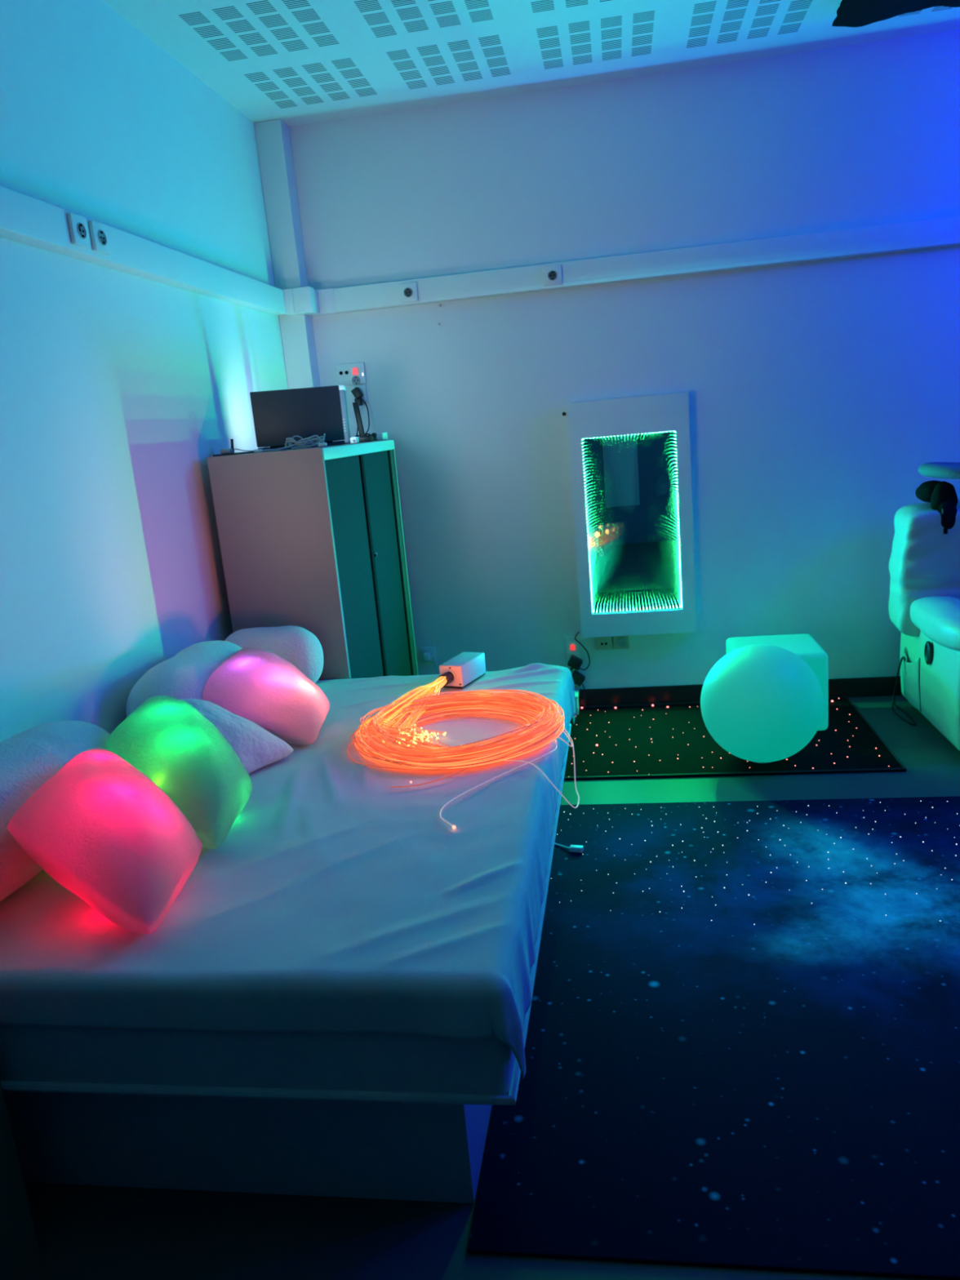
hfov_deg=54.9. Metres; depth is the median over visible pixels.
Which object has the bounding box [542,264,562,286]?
wall socket
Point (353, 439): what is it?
plug adapter
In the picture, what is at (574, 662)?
power adapter
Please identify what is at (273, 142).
wall column
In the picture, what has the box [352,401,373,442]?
tablet stand
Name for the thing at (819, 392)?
wall
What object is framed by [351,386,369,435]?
plug
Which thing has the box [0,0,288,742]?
wall
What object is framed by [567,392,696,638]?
mirror
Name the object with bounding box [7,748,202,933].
cushion
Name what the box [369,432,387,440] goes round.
box
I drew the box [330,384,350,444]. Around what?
box
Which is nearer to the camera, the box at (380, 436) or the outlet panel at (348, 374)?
the box at (380, 436)
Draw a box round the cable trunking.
[0,185,959,316]
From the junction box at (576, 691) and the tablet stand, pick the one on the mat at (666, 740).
the junction box at (576, 691)
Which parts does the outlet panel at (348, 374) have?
plate, plate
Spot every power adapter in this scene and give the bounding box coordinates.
[567,631,590,670]
[571,670,585,706]
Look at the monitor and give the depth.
3.67 m
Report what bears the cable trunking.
attached to the wall at (819, 392)
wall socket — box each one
[66,212,91,248]
[88,220,111,255]
[399,282,417,302]
[419,646,439,674]
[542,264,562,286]
[613,635,629,648]
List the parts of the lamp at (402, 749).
plate, casing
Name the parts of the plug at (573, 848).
cord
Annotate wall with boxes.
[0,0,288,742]
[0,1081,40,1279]
[288,29,959,688]
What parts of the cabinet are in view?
panel, panel, door, cable coil, door, post, panel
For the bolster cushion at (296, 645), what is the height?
0.223 m
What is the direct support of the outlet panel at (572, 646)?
attached to the wall at (819, 392)
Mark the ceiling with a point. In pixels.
(294, 62)
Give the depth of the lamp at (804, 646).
3.98 m
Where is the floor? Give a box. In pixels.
[23,695,959,1279]
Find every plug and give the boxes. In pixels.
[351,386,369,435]
[554,842,583,853]
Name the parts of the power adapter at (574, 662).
cord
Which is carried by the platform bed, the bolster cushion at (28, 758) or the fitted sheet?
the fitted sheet
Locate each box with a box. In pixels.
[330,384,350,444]
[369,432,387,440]
[574,688,579,715]
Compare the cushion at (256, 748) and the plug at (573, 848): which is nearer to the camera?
the cushion at (256, 748)
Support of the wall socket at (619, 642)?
attached to the wall at (819, 392)
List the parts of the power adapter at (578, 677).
cord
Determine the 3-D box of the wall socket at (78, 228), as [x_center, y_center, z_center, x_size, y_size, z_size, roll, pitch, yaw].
[-1.118,-1.142,2.579,0.016,0.082,0.082,-3,13,9]
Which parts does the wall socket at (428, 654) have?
plate, cord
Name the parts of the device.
cord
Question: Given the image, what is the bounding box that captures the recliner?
[888,498,959,751]
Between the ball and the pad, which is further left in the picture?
the pad
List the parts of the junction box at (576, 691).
lid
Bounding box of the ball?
[700,644,823,763]
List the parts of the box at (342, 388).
casing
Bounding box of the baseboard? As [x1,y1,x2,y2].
[578,675,902,706]
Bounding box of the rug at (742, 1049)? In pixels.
[467,795,959,1279]
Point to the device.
(232, 449)
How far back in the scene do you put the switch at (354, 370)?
4.38 m
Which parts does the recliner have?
backrest, recline handle, panel, arm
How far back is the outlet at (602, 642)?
4.52 m
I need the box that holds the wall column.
[253,119,320,389]
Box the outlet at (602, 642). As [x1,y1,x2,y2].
[595,636,612,649]
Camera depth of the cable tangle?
3.51 m
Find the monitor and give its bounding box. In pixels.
[249,385,345,451]
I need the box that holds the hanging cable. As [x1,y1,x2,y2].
[892,656,915,725]
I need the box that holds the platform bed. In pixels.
[0,723,571,1203]
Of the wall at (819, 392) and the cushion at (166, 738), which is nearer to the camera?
the cushion at (166, 738)
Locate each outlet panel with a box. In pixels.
[336,362,367,401]
[564,636,582,685]
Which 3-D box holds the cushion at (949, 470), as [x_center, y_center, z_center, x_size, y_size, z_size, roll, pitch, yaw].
[1.983,-0.699,3.813,0.315,0.081,0.316,-3,13,9]
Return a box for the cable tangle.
[253,433,327,452]
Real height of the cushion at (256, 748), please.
0.200 m
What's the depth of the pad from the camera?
3.43 m
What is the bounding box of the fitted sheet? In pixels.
[0,662,575,1079]
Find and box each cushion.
[0,720,110,902]
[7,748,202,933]
[106,695,252,848]
[125,640,242,717]
[181,698,293,773]
[203,647,329,745]
[224,625,323,683]
[918,462,959,479]
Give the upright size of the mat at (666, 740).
0.018 m
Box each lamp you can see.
[346,652,579,829]
[725,633,828,730]
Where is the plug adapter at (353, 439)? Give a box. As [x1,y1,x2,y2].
[350,436,359,443]
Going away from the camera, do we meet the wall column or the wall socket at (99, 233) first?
the wall socket at (99, 233)
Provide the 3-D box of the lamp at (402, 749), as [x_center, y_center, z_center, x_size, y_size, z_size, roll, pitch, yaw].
[-0.068,0.283,2.680,0.644,0.183,1.227,-10,14,-20]
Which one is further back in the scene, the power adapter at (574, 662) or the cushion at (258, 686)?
the power adapter at (574, 662)
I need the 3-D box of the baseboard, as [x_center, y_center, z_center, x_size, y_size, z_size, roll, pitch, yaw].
[1.432,0.245,4.463,4.178,0.093,0.014,-3,13,9]
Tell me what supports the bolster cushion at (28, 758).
on the fitted sheet
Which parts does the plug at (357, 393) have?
cord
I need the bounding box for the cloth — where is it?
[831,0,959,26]
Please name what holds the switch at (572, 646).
attached to the outlet panel at (572, 646)
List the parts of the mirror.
half mirror pane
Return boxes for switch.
[351,367,358,374]
[569,644,575,650]
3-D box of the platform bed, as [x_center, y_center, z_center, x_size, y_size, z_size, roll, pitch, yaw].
[-0.432,0.628,2.553,1.288,0.529,1.922,-3,13,9]
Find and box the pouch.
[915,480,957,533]
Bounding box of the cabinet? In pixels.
[206,432,418,679]
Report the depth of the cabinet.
3.43 m
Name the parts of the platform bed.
mattress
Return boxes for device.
[220,439,253,453]
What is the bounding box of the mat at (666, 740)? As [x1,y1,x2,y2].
[564,696,906,780]
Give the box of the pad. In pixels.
[213,451,254,456]
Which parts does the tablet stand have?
plate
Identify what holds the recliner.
on the floor
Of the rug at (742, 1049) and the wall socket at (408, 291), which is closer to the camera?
the rug at (742, 1049)
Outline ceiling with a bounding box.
[101,0,959,126]
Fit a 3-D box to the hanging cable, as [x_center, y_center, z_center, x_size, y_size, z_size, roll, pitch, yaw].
[1.870,0.203,4.086,0.048,0.267,0.315,-3,13,9]
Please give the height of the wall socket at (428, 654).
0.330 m
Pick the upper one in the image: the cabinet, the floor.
the cabinet

